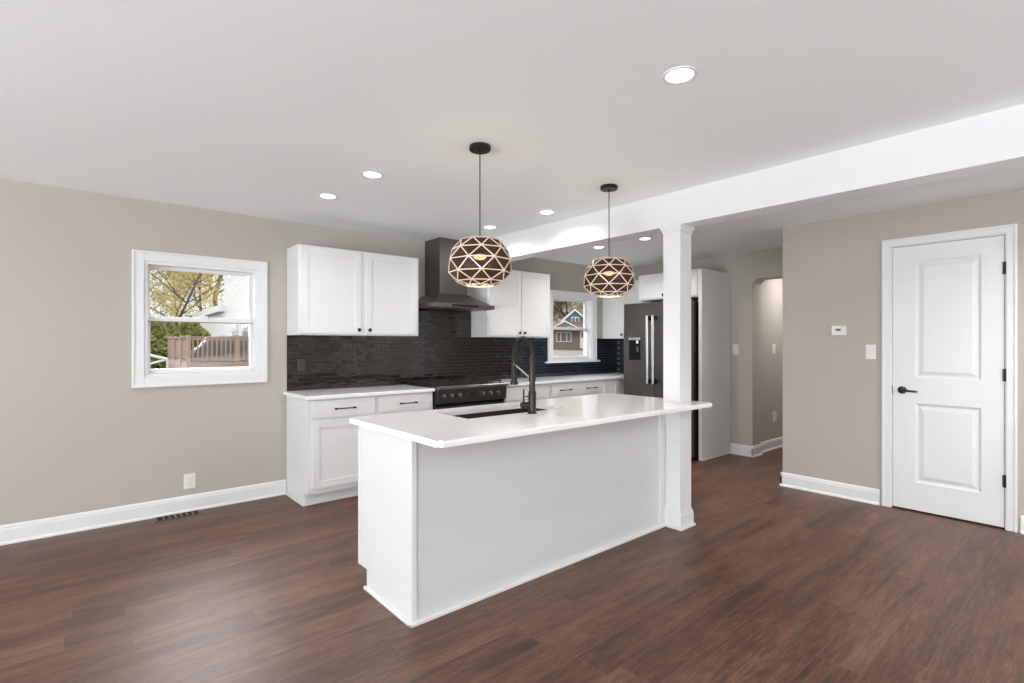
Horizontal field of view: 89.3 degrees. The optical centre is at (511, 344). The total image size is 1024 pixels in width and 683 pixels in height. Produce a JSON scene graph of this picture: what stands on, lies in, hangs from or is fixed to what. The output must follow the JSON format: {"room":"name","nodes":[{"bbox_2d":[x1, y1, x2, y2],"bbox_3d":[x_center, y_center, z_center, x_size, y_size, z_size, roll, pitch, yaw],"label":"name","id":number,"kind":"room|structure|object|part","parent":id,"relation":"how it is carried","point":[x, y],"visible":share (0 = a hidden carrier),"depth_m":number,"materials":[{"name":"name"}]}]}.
{"room":"open-plan kitchen","nodes":[
{"label":"open-plan kitchen","id":0,"kind":"room"},
{"bbox_2d":[0,179,602,524],"bbox_3d":[-2.725,0.117,4.141,11.510,2.440,0.160,0,0,-40],"label":"wall","id":1,"kind":"structure","parent":0,"point":[76,436],"depth_m":3.83,"materials":[{"name":"beige paint"}]},
{"bbox_2d":[0,479,285,545],"bbox_3d":[-4.475,1.273,2.532,6.458,0.128,0.026,0,0,-40],"label":"baseboard","id":2,"kind":"structure","parent":1,"relation":"attached to","point":[76,522],"depth_m":3.90,"materials":[{"name":"white paint"}]},
{"bbox_2d":[184,473,195,488],"bbox_3d":[-2.583,1.097,4.150,0.082,0.118,0.010,0,0,-40],"label":"wall outlet","id":3,"kind":"object","parent":1,"relation":"attached to","point":[189,479],"visible":1,"depth_m":4.15,"materials":[{"name":"white plastic"}]},
{"bbox_2d":[187,477,191,485],"bbox_3d":[-2.581,1.097,4.148,0.034,0.068,0.004,0,0,-40],"label":"receptacle","id":4,"kind":"object","parent":3,"relation":"attached to","point":[189,479],"depth_m":4.15,"materials":[{"name":"white plastic"}]},
{"bbox_2d":[132,249,266,387],"bbox_3d":[-2.549,-0.192,4.268,0.956,1.046,0.173,0,0,-40],"label":"window","id":5,"kind":"structure","parent":1,"relation":"in","point":[143,261],"depth_m":4.19,"materials":[{"name":"white paint"}]},
{"bbox_3d":[-2.579,-0.397,4.304,0.758,0.439,0.030,0,0,-40],"label":"sash","id":6,"kind":"part","parent":5,"relation":"part of","materials":[{"name":"glass"}]},
{"bbox_3d":[-2.555,0.007,4.275,0.758,0.449,0.035,0,0,-40],"label":"sash","id":7,"kind":"part","parent":5,"relation":"part of","materials":[{"name":"white paint"}]},
{"bbox_2d":[287,244,417,335],"bbox_3d":[-1.458,-0.467,4.876,1.163,0.773,0.354,0,0,-40],"label":"upper cabinet","id":8,"kind":"object","parent":1,"relation":"attached to","point":[331,291],"visible":1,"depth_m":4.68,"materials":[{"name":"white paint"}]},
{"bbox_3d":[-1.590,-0.468,4.581,0.536,0.743,0.019,0,0,-40],"label":"door","id":9,"kind":"part","parent":8,"relation":"part of","materials":[{"name":"white paint"}]},
{"bbox_3d":[-1.145,-0.468,4.959,0.536,0.743,0.019,0,0,-40],"label":"door","id":10,"kind":"part","parent":8,"relation":"part of","materials":[{"name":"white paint"}]},
{"bbox_2d":[287,309,623,390],"bbox_3d":[0.049,-0.021,5.823,4.684,0.884,0.868,0,0,-40],"label":"tile backsplash","id":11,"kind":"structure","parent":1,"relation":"attached to","point":[444,347],"depth_m":5.57,"materials":[{"name":"tile"}]},
{"bbox_2d":[297,359,304,370],"bbox_3d":[-1.914,0.190,4.708,0.072,0.115,0.010,0,0,-40],"label":"wall outlet","id":12,"kind":"object","parent":11,"relation":"attached to","point":[300,362],"visible":1,"depth_m":4.70,"materials":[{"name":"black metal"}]},
{"bbox_2d":[418,237,494,311],"bbox_3d":[-0.635,-0.735,5.481,0.760,0.734,0.500,0,0,-40],"label":"range hood","id":13,"kind":"object","parent":1,"relation":"attached to","point":[442,292],"visible":0.9,"depth_m":5.39,"materials":[{"name":"black metal"}]},
{"bbox_2d":[471,270,549,337],"bbox_3d":[0.012,-0.467,6.125,0.966,0.773,0.354,0,0,-40],"label":"upper cabinet","id":14,"kind":"object","parent":1,"relation":"attached to","point":[521,302],"visible":0.91,"depth_m":5.96,"materials":[{"name":"white paint"}]},
{"bbox_3d":[-0.076,-0.468,5.867,0.462,0.743,0.019,0,0,-40],"label":"door","id":15,"kind":"part","parent":14,"relation":"part of","materials":[{"name":"white paint"}]},
{"bbox_3d":[0.283,-0.468,6.172,0.456,0.743,0.019,0,0,-40],"label":"door","id":16,"kind":"part","parent":14,"relation":"part of","materials":[{"name":"white paint"}]},
{"bbox_2d":[545,290,599,362],"bbox_3d":[0.791,-0.233,7.089,1.051,0.959,0.200,0,0,-40],"label":"window","id":17,"kind":"structure","parent":1,"relation":"in","point":[589,301],"depth_m":7.24,"materials":[{"name":"white paint"}]},
{"bbox_3d":[0.758,-0.402,7.139,0.756,0.423,0.030,0,0,-40],"label":"sash","id":18,"kind":"part","parent":17,"relation":"part of","materials":[{"name":"white paint"}]},
{"bbox_3d":[0.782,-0.014,7.111,0.756,0.433,0.035,0,0,-40],"label":"sash","id":19,"kind":"part","parent":17,"relation":"part of","materials":[{"name":"white paint"}]},
{"bbox_2d":[0,0,1023,267],"bbox_3d":[1.012,-1.163,1.936,14.350,0.120,8.340,0,0,-40],"label":"ceiling","id":20,"kind":"structure","parent":0,"point":[259,108],"depth_m":2.31,"materials":[{"name":"paint"}]},
{"bbox_2d":[318,193,337,198],"bbox_3d":[-1.370,-1.100,3.857,0.140,0.006,0.140,0,0,-40],"label":"recessed light","id":21,"kind":"object","parent":20,"relation":"in","point":[322,195],"visible":1,"depth_m":3.85,"materials":[{"name":"white plastic"}]},
{"bbox_2d":[361,171,382,177],"bbox_3d":[-0.907,-1.100,3.368,0.140,0.006,0.140,0,0,-40],"label":"recessed light","id":22,"kind":"object","parent":20,"relation":"in","point":[369,174],"visible":1,"depth_m":3.36,"materials":[{"name":"white plastic"}]},
{"bbox_2d":[448,142,510,287],"bbox_3d":[-0.178,-0.713,2.884,0.355,0.779,0.355,0,0,-40],"label":"pendant light","id":23,"kind":"object","parent":20,"relation":"hanging from","point":[479,261],"visible":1,"depth_m":2.77,"materials":[{"name":"brown wood"}]},
{"bbox_3d":[-0.178,-0.451,2.884,0.349,0.248,0.349,0,0,-40],"label":"lamp shade","id":24,"kind":"part","parent":23,"relation":"part of","materials":[{"name":"brown wood"}]},
{"bbox_3d":[-0.178,-0.838,2.884,0.006,0.470,0.006,0,0,-40],"label":"cord","id":25,"kind":"part","parent":23,"relation":"part of","materials":[{"name":"black metal"}]},
{"bbox_2d":[483,225,496,228],"bbox_3d":[-0.207,-1.100,4.877,0.140,0.006,0.140,0,0,-40],"label":"recessed light","id":26,"kind":"object","parent":20,"relation":"in","point":[486,226],"visible":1,"depth_m":4.88,"materials":[{"name":"white plastic"}]},
{"bbox_2d":[539,210,554,214],"bbox_3d":[0.292,-1.100,4.324,0.140,0.006,0.140,0,0,-40],"label":"recessed light","id":27,"kind":"object","parent":20,"relation":"in","point":[546,212],"visible":1,"depth_m":4.33,"materials":[{"name":"white plastic"}]},
{"bbox_2d":[584,184,634,297],"bbox_3d":[0.677,-0.717,3.613,0.351,0.771,0.351,0,0,-40],"label":"pendant light","id":28,"kind":"object","parent":20,"relation":"hanging from","point":[611,277],"visible":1,"depth_m":3.49,"materials":[{"name":"brown wood"}]},
{"bbox_3d":[0.677,-0.459,3.613,0.344,0.248,0.344,0,0,-40],"label":"lamp shade","id":29,"kind":"part","parent":28,"relation":"part of","materials":[{"name":"brown wood"}]},
{"bbox_2d":[638,237,651,239],"bbox_3d":[1.389,-1.100,5.408,0.140,0.006,0.140,0,0,-40],"label":"recessed light","id":30,"kind":"object","parent":20,"relation":"in","point":[642,238],"visible":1,"depth_m":5.39,"materials":[{"name":"white plastic"}]},
{"bbox_2d":[662,66,697,83],"bbox_3d":[0.687,-1.100,2.123,0.140,0.006,0.140,0,0,-40],"label":"recessed light","id":31,"kind":"object","parent":20,"relation":"in","point":[680,74],"visible":1,"depth_m":2.12,"materials":[{"name":"white paint"}]},
{"bbox_2d":[494,104,1023,261],"bbox_3d":[2.065,-0.982,2.830,0.168,0.243,8.040,0,0,-40],"label":"ceiling beam","id":32,"kind":"structure","parent":20,"relation":"attached to","point":[994,140],"depth_m":3.05,"materials":[{"name":"white paint"}]},
{"bbox_2d":[0,447,1023,682],"bbox_3d":[1.012,1.397,1.936,14.350,0.120,8.340,0,0,-40],"label":"floor","id":33,"kind":"structure","parent":0,"point":[771,582],"depth_m":2.69,"materials":[{"name":"brown wood"}]},
{"bbox_2d":[153,510,201,521],"bbox_3d":[-2.594,1.334,4.026,0.310,0.006,0.105,0,0,-40],"label":"floor vent","id":34,"kind":"object","parent":33,"relation":"in","point":[185,514],"visible":1,"depth_m":4.02,"materials":[{"name":"black metal"}]},
{"bbox_2d":[285,392,432,505],"bbox_3d":[-1.377,0.894,4.775,1.198,0.885,0.613,0,0,-40],"label":"base cabinet","id":35,"kind":"object","parent":33,"relation":"on","point":[322,443],"visible":0.44,"depth_m":4.38,"materials":[{"name":"white paint"}]},
{"bbox_3d":[-1.415,1.328,4.820,1.198,0.018,0.465,0,0,-40],"label":"shoe moulding","id":36,"kind":"part","parent":35,"relation":"part of","materials":[{"name":"white paint"}]},
{"bbox_3d":[-1.421,0.909,4.398,0.542,0.551,0.019,0,0,-40],"label":"door","id":37,"kind":"part","parent":35,"relation":"part of","materials":[{"name":"white paint"}]},
{"bbox_3d":[-1.421,0.537,4.398,0.542,0.144,0.019,0,0,-40],"label":"drawer","id":38,"kind":"part","parent":35,"relation":"part of","materials":[{"name":"white paint"}]},
{"bbox_2d":[283,385,434,399],"bbox_3d":[-1.388,0.437,4.782,1.213,0.030,0.590,0,0,-40],"label":"countertop","id":39,"kind":"structure","parent":35,"relation":"on","point":[392,389],"depth_m":4.62,"materials":[{"name":"white stone"}]},
{"bbox_3d":[-0.973,0.537,4.778,0.540,0.144,0.019,0,0,-40],"label":"drawer","id":40,"kind":"part","parent":35,"relation":"part of","materials":[{"name":"white paint"}]},
{"bbox_2d":[407,377,508,409],"bbox_3d":[-0.559,0.856,5.408,0.859,0.962,0.690,0,0,-40],"label":"gas range","id":41,"kind":"object","parent":33,"relation":"on","point":[469,391],"visible":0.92,"depth_m":5.20,"materials":[{"name":"black metal"}]},
{"bbox_2d":[407,381,496,388],"bbox_3d":[-0.587,0.409,5.429,0.813,0.045,0.615,0,0,-40],"label":"cooktop","id":42,"kind":"object","parent":41,"relation":"in","point":[430,384],"depth_m":5.23,"materials":[{"name":"metal"}]},
{"bbox_2d":[437,401,504,408],"bbox_3d":[-0.376,0.869,5.181,0.809,0.535,0.108,0,0,-40],"label":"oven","id":43,"kind":"object","parent":41,"relation":"in","point":[473,403],"depth_m":5.16,"materials":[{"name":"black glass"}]},
{"bbox_3d":[-0.392,0.502,5.199,0.839,0.140,0.058,0,0,-40],"label":"control panel","id":44,"kind":"part","parent":41,"relation":"part of","materials":[{"name":"black metal"}]},
{"bbox_2d":[358,414,664,627],"bbox_3d":[0.131,0.895,3.355,2.122,0.884,0.623,0,0,-40],"label":"kitchen island","id":45,"kind":"object","parent":33,"relation":"on","point":[442,531],"visible":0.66,"depth_m":2.82,"materials":[{"name":"paint"}]},
{"bbox_3d":[-0.853,0.840,2.893,0.004,0.774,0.024,0,0,-40],"label":"edge trim","id":46,"kind":"part","parent":45,"relation":"part of","materials":[{"name":"white paint"}]},
{"bbox_3d":[-0.660,0.895,2.682,0.018,0.884,0.587,0,0,-40],"label":"panel","id":47,"kind":"part","parent":45,"relation":"part of","materials":[{"name":"white paint"}]},
{"bbox_3d":[-0.467,0.886,2.463,0.024,0.866,0.010,0,0,-40],"label":"corner trim","id":48,"kind":"part","parent":45,"relation":"part of","materials":[{"name":"white paint"}]},
{"bbox_3d":[0.155,1.328,3.307,2.096,0.018,0.520,0,0,-40],"label":"shoe moulding","id":49,"kind":"part","parent":45,"relation":"part of","materials":[{"name":"white paint"}]},
{"bbox_2d":[349,393,711,447],"bbox_3d":[0.258,0.437,3.354,2.327,0.030,0.967,0,0,-40],"label":"island countertop","id":50,"kind":"structure","parent":45,"relation":"on","point":[437,428],"depth_m":2.98,"materials":[{"name":"white stone"}]},
{"bbox_2d":[453,408,545,418],"bbox_3d":[-0.057,0.565,3.314,0.839,0.226,0.394,0,0,-40],"label":"sink","id":51,"kind":"object","parent":50,"relation":"in","point":[519,410],"visible":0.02,"depth_m":3.51,"materials":[{"name":"black metal"}]},
{"bbox_2d":[510,336,536,413],"bbox_3d":[0.050,0.186,3.203,0.107,0.472,0.225,0,0,-40],"label":"kitchen faucet","id":52,"kind":"object","parent":50,"relation":"on","point":[531,404],"visible":1,"depth_m":3.15,"materials":[{"name":"black metal"}]},
{"bbox_3d":[0.078,0.330,3.135,0.057,0.116,0.038,0,0,-24],"label":"lever","id":53,"kind":"part","parent":52,"relation":"part of","materials":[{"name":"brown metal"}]},
{"bbox_3d":[1.099,0.886,3.794,0.073,0.866,0.009,0,0,-40],"label":"corner trim","id":54,"kind":"part","parent":45,"relation":"part of","materials":[{"name":"white paint"}]},
{"bbox_2d":[504,384,548,402],"bbox_3d":[-0.002,0.894,5.950,0.708,0.885,0.603,0,0,-40],"label":"base cabinet","id":55,"kind":"object","parent":33,"relation":"on","point":[513,393],"visible":0.06,"depth_m":5.69,"materials":[{"name":"white paint"}]},
{"bbox_2d":[549,380,601,398],"bbox_3d":[0.631,0.894,6.481,0.940,0.885,0.613,0,0,-40],"label":"base cabinet","id":56,"kind":"object","parent":33,"relation":"on","point":[566,389],"visible":0.25,"depth_m":6.24,"materials":[{"name":"white paint"}]},
{"bbox_2d":[602,378,623,393],"bbox_3d":[1.357,0.894,7.122,0.989,0.885,0.575,0,0,-40],"label":"base cabinet","id":57,"kind":"object","parent":33,"relation":"on","point":[615,386],"visible":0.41,"depth_m":6.72,"materials":[{"name":"white paint"}]},
{"bbox_2d":[493,373,623,385],"bbox_3d":[0.731,0.437,6.582,2.653,0.030,0.590,0,0,-40],"label":"countertop","id":58,"kind":"structure","parent":57,"relation":"on","point":[604,376],"depth_m":6.36,"materials":[{"name":"white stone"}]},
{"bbox_3d":[1.278,0.828,6.691,0.268,0.713,0.019,0,0,-40],"label":"door","id":59,"kind":"part","parent":57,"relation":"part of","materials":[{"name":"white paint"}]},
{"bbox_2d":[624,300,698,460],"bbox_3d":[1.993,0.414,6.467,0.848,1.845,0.945,0,0,-40],"label":"refrigerator","id":60,"kind":"object","parent":33,"relation":"on","point":[643,322],"visible":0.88,"depth_m":6.28,"materials":[{"name":"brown metal"}]},
{"bbox_3d":[1.535,0.059,6.470,0.010,0.295,0.183,0,0,-40],"label":"dispenser frame","id":61,"kind":"part","parent":60,"relation":"part of","materials":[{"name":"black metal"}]},
{"bbox_3d":[1.586,0.389,6.457,0.058,1.795,0.433,0,0,-40],"label":"freezer door","id":62,"kind":"part","parent":60,"relation":"part of","materials":[{"name":"black metal"}]},
{"bbox_3d":[1.631,0.067,6.252,0.018,0.824,0.026,0,0,-40],"label":"handle","id":63,"kind":"part","parent":60,"relation":"part of","materials":[{"name":"metal"}]},
{"bbox_3d":[1.683,0.067,6.191,0.018,0.824,0.026,0,0,-40],"label":"handle","id":64,"kind":"part","parent":60,"relation":"part of","materials":[{"name":"metal"}]},
{"bbox_3d":[1.894,0.389,6.094,0.058,1.795,0.506,0,0,-40],"label":"fridge door","id":65,"kind":"part","parent":60,"relation":"part of","materials":[{"name":"black metal"}]},
{"bbox_2d":[660,224,695,530],"bbox_3d":[1.221,0.238,3.829,0.198,2.197,0.188,0,0,-40],"label":"support column","id":66,"kind":"structure","parent":33,"relation":"on","point":[679,514],"depth_m":3.77,"materials":[{"name":"white paint"}]},
{"bbox_3d":[1.221,-0.837,3.829,0.188,0.047,0.178,0,0,-40],"label":"cap moulding","id":67,"kind":"part","parent":66,"relation":"part of","materials":[{"name":"white paint"}]},
{"bbox_3d":[1.221,1.273,3.829,0.198,0.128,0.188,0,0,-40],"label":"moulding","id":68,"kind":"part","parent":66,"relation":"part of","materials":[{"name":"white paint"}]},
{"bbox_2d":[699,268,730,460],"bbox_3d":[2.413,0.234,6.143,0.662,2.205,0.058,0,0,-40],"label":"end panel","id":69,"kind":"object","parent":33,"relation":"on","point":[714,298],"visible":1,"depth_m":6.12,"materials":[{"name":"white paint"}]},
{"bbox_3d":[2.432,1.328,6.132,0.648,0.017,0.016,0,0,-40],"label":"shoe moulding","id":70,"kind":"part","parent":69,"relation":"part of","materials":[{"name":"white paint"}]},
{"bbox_2d":[632,247,782,445],"bbox_3d":[2.568,0.117,6.637,0.210,2.440,2.890,0,0,-40],"label":"wall","id":71,"kind":"structure","parent":0,"point":[748,271],"depth_m":6.23,"materials":[{"name":"beige paint"}]},
{"bbox_2d":[603,280,648,338],"bbox_3d":[1.687,-0.472,7.218,0.372,0.783,0.857,0,0,-40],"label":"upper cabinet","id":72,"kind":"object","parent":71,"relation":"attached to","point":[613,308],"visible":0.3,"depth_m":7.26,"materials":[{"name":"white paint"}]},
{"bbox_3d":[1.676,-0.473,7.001,0.019,0.753,0.500,0,0,-40],"label":"door","id":73,"kind":"part","parent":72,"relation":"part of","materials":[{"name":"white paint"}]},
{"bbox_2d":[639,269,699,301],"bbox_3d":[2.116,-0.708,6.458,0.702,0.320,0.848,0,0,-40],"label":"upper cabinet","id":74,"kind":"object","parent":71,"relation":"attached to","point":[650,286],"visible":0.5,"depth_m":6.38,"materials":[{"name":"white paint"}]},
{"bbox_3d":[1.745,-0.708,6.410,0.019,0.290,0.380,0,0,-40],"label":"door","id":75,"kind":"part","parent":74,"relation":"part of","materials":[{"name":"white paint"}]},
{"bbox_3d":[2.006,-0.708,6.103,0.019,0.290,0.385,0,0,-40],"label":"door","id":76,"kind":"part","parent":74,"relation":"part of","materials":[{"name":"white paint"}]},
{"bbox_2d":[733,344,738,354],"bbox_3d":[2.716,0.065,6.293,0.010,0.122,0.070,0,0,-40],"label":"light switch","id":77,"kind":"object","parent":71,"relation":"attached to","point":[735,346],"visible":1,"depth_m":6.29,"materials":[{"name":"white plastic"}]},
{"bbox_2d":[730,443,762,456],"bbox_3d":[2.846,1.273,6.294,0.241,0.128,0.289,0,0,-40],"label":"baseboard","id":78,"kind":"structure","parent":71,"relation":"attached to","point":[737,449],"depth_m":6.21,"materials":[{"name":"white paint"}]},
{"bbox_2d":[760,278,782,441],"bbox_3d":[4.025,0.117,7.278,2.840,2.440,0.120,0,0,-40],"label":"wall","id":79,"kind":"structure","parent":0,"point":[771,291],"depth_m":6.58,"materials":[{"name":"beige paint"}]},
{"bbox_2d":[760,436,782,452],"bbox_3d":[4.017,1.273,7.175,2.685,0.128,0.026,0,0,-40],"label":"baseboard","id":80,"kind":"structure","parent":79,"relation":"attached to","point":[775,443],"depth_m":6.56,"materials":[{"name":"white paint"}]},
{"bbox_2d":[772,344,774,353],"bbox_3d":[3.343,0.065,6.613,0.090,0.125,0.010,0,0,-40],"label":"light switch","id":81,"kind":"object","parent":79,"relation":"attached to","point":[773,345],"visible":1,"depth_m":6.60,"materials":[{"name":"white plastic"}]},
{"bbox_2d":[773,411,776,421],"bbox_3d":[3.366,0.927,6.633,0.100,0.130,0.010,0,0,-40],"label":"wall outlet","id":82,"kind":"object","parent":79,"relation":"attached to","point":[774,412],"visible":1,"depth_m":6.63,"materials":[{"name":"white plastic"}]},
{"bbox_2d":[783,188,1023,532],"bbox_3d":[5.763,0.117,4.159,3.930,2.440,5.275,0,0,-40],"label":"wall","id":83,"kind":"structure","parent":0,"point":[832,269],"depth_m":4.49,"materials":[{"name":"beige paint"}]},
{"bbox_2d":[779,472,879,504],"bbox_3d":[3.019,1.273,4.798,0.626,0.128,0.799,0,0,-40],"label":"baseboard","id":84,"kind":"structure","parent":83,"relation":"attached to","point":[816,485],"depth_m":4.57,"materials":[{"name":"white paint"}]},
{"bbox_2d":[832,326,845,335],"bbox_3d":[2.856,-0.118,4.526,0.025,0.084,0.110,0,0,-40],"label":"thermostat","id":85,"kind":"object","parent":83,"relation":"attached to","point":[836,330],"visible":1,"depth_m":4.52,"materials":[{"name":"white plastic"}]},
{"bbox_2d":[866,345,875,358],"bbox_3d":[3.014,0.065,4.352,0.010,0.122,0.072,0,0,-40],"label":"light switch","id":86,"kind":"object","parent":83,"relation":"attached to","point":[870,349],"visible":1,"depth_m":4.35,"materials":[{"name":"white plastic"}]},
{"bbox_2d":[882,223,1017,532],"bbox_3d":[3.356,0.240,4.007,0.177,2.193,0.807,0,0,-40],"label":"door","id":87,"kind":"structure","parent":83,"relation":"in","point":[950,303],"depth_m":3.97,"materials":[{"name":"white paint"}]},
{"bbox_3d":[3.162,0.371,4.146,0.061,0.060,0.136,0,0,-40],"label":"lever handle","id":88,"kind":"part","parent":87,"relation":"part of","materials":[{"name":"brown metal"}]},
{"bbox_2d":[1020,515,1023,533],"bbox_3d":[4.778,1.273,2.264,0.026,0.128,3.662,0,0,-40],"label":"baseboard","id":89,"kind":"structure","parent":83,"relation":"attached to","point":[1022,516],"depth_m":3.65,"materials":[{"name":"white paint"}]},
{"label":"outside","id":90,"kind":"structure","parent":0,"visible":0},
{"bbox_2d":[158,349,582,368],"bbox_3d":[-12.307,1.120,88.616,176.000,1.434,141.000,0,0,-40],"label":"ground","id":91,"kind":"structure","parent":90,"point":[556,352],"depth_m":46.03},
{"bbox_2d":[150,354,168,367],"bbox_3d":[-11.669,0.835,16.592,1.128,1.403,0.090,0,0,-40],"label":"stair handrail","id":92,"kind":"object","parent":91,"relation":"on","point":[151,355],"visible":0.35,"depth_m":16.79,"materials":[{"name":"white wood"}]},
{"bbox_2d":[150,322,172,368],"bbox_3d":[-16.380,0.060,23.489,3.161,2.412,2.004,0,0,-40],"label":"shrub","id":93,"kind":"object","parent":91,"relation":"on","point":[158,336],"visible":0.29,"depth_m":23.27,"materials":[{"name":"green plant"}]},
{"bbox_2d":[155,315,176,333],"bbox_3d":[-17.812,-0.150,26.206,4.117,2.666,1.978,0,0,-40],"label":"shrub","id":94,"kind":"object","parent":91,"relation":"on","point":[167,326],"visible":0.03,"depth_m":26.16,"materials":[{"name":"green plant"}]},
{"bbox_2d":[150,270,223,323],"bbox_3d":[-20.490,-2.792,32.506,5.678,7.610,6.645,0,0,1],"label":"deciduous tree","id":95,"kind":"object","parent":91,"relation":"on","point":[187,286],"visible":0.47,"depth_m":32.02,"materials":[{"name":"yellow plant"}]},
{"bbox_2d":[150,270,223,324],"bbox_3d":[-20.099,-4.056,33.903,9.222,10.098,9.404,0,0,-40],"label":"deciduous tree","id":96,"kind":"object","parent":91,"relation":"on","point":[196,275],"visible":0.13,"depth_m":34.20,"materials":[{"name":"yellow plant"}]},
{"bbox_2d":[150,270,223,325],"bbox_3d":[-18.076,-4.344,27.736,8.376,10.967,7.030,0,0,-40],"label":"deciduous tree","id":97,"kind":"object","parent":91,"relation":"on","point":[199,275],"visible":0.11,"depth_m":28.11,"materials":[{"name":"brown plant"}]},
{"bbox_2d":[150,269,223,316],"bbox_3d":[-26.127,-4.587,39.633,8.897,11.050,8.651,0,0,44],"label":"deciduous tree","id":98,"kind":"object","parent":91,"relation":"on","point":[160,276],"visible":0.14,"depth_m":39.57,"materials":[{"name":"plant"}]},
{"bbox_2d":[170,315,210,349],"bbox_3d":[-15.765,-0.121,25.299,2.740,2.609,1.938,0,0,-40],"label":"shrub","id":99,"kind":"object","parent":91,"relation":"on","point":[193,329],"visible":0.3,"depth_m":25.02,"materials":[{"name":"green plant"}]},
{"bbox_2d":[190,273,223,312],"bbox_3d":[-20.978,-5.884,38.397,14.165,13.655,7.479,0,0,35],"label":"deciduous tree","id":100,"kind":"object","parent":91,"relation":"on","point":[219,280],"visible":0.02,"depth_m":38.30,"materials":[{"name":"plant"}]},
{"bbox_2d":[168,335,248,367],"bbox_3d":[-11.057,0.812,19.848,3.050,2.250,4.670,0,0,-40],"label":"deck","id":101,"kind":"object","parent":91,"relation":"on","point":[179,348],"visible":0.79,"depth_m":17.91,"materials":[{"name":"beige wood"}]},
{"bbox_3d":[-13.616,0.812,20.581,0.100,2.250,0.100,0,0,-40],"label":"post","id":102,"kind":"part","parent":101,"relation":"part of","materials":[{"name":"beige wood"}]},
{"bbox_3d":[-12.644,0.812,19.438,0.100,2.250,0.100,0,0,-40],"label":"post","id":103,"kind":"part","parent":101,"relation":"part of","materials":[{"name":"beige wood"}]},
{"bbox_3d":[-11.673,0.812,18.295,0.100,2.250,0.100,0,0,-40],"label":"post","id":104,"kind":"part","parent":101,"relation":"part of","materials":[{"name":"beige wood"}]},
{"bbox_3d":[-10.702,0.812,17.151,0.100,2.250,0.100,0,0,-40],"label":"post","id":105,"kind":"part","parent":101,"relation":"part of","materials":[{"name":"beige wood"}]},
{"bbox_2d":[191,335,246,361],"bbox_3d":[-10.418,0.152,18.509,1.929,0.930,0.900,0,0,-40],"label":"covered grill","id":106,"kind":"object","parent":101,"relation":"on","point":[204,341],"visible":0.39,"depth_m":18.11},
{"bbox_3d":[-9.597,0.812,18.090,0.100,2.250,0.100,0,0,-40],"label":"post","id":107,"kind":"part","parent":101,"relation":"part of","materials":[{"name":"beige wood"}]},
{"bbox_2d":[193,275,248,336],"bbox_3d":[-9.824,-2.562,25.246,6.280,8.398,23.200,0,0,-40],"label":"house","id":108,"kind":"structure","parent":91,"relation":"on","point":[235,306],"depth_m":25.46,"materials":[{"name":"beige wood"}]},
{"bbox_2d":[553,301,570,323],"bbox_3d":[3.783,-6.320,77.956,11.327,14.085,13.160,0,0,-32],"label":"deciduous tree","id":109,"kind":"object","parent":91,"relation":"on","point":[557,301],"visible":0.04,"depth_m":77.23,"materials":[{"name":"green plant"}]},
{"bbox_2d":[553,302,580,322],"bbox_3d":[9.573,-6.351,84.907,11.726,14.065,11.896,0,0,10],"label":"deciduous tree","id":110,"kind":"object","parent":91,"relation":"on","point":[568,308],"visible":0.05,"depth_m":84.21,"materials":[{"name":"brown plant"}]},
{"bbox_2d":[553,308,582,348],"bbox_3d":[8.133,-1.563,62.413,8.000,5.400,8.600,0,0,7],"label":"cottage","id":111,"kind":"structure","parent":91,"relation":"on","point":[562,339],"depth_m":59.67,"materials":[{"name":"beige"}]},
{"bbox_3d":[8.262,-0.513,59.421,0.930,2.000,0.090,0,0,7],"label":"door","id":112,"kind":"part","parent":111,"relation":"part of","materials":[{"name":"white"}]},
{"bbox_2d":[553,301,582,321],"bbox_3d":[7.727,-6.135,72.896,11.723,13.661,14.129,0,0,19],"label":"deciduous tree","id":113,"kind":"object","parent":91,"relation":"on","point":[566,304],"visible":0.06,"depth_m":72.91,"materials":[{"name":"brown plant"}]}
]}

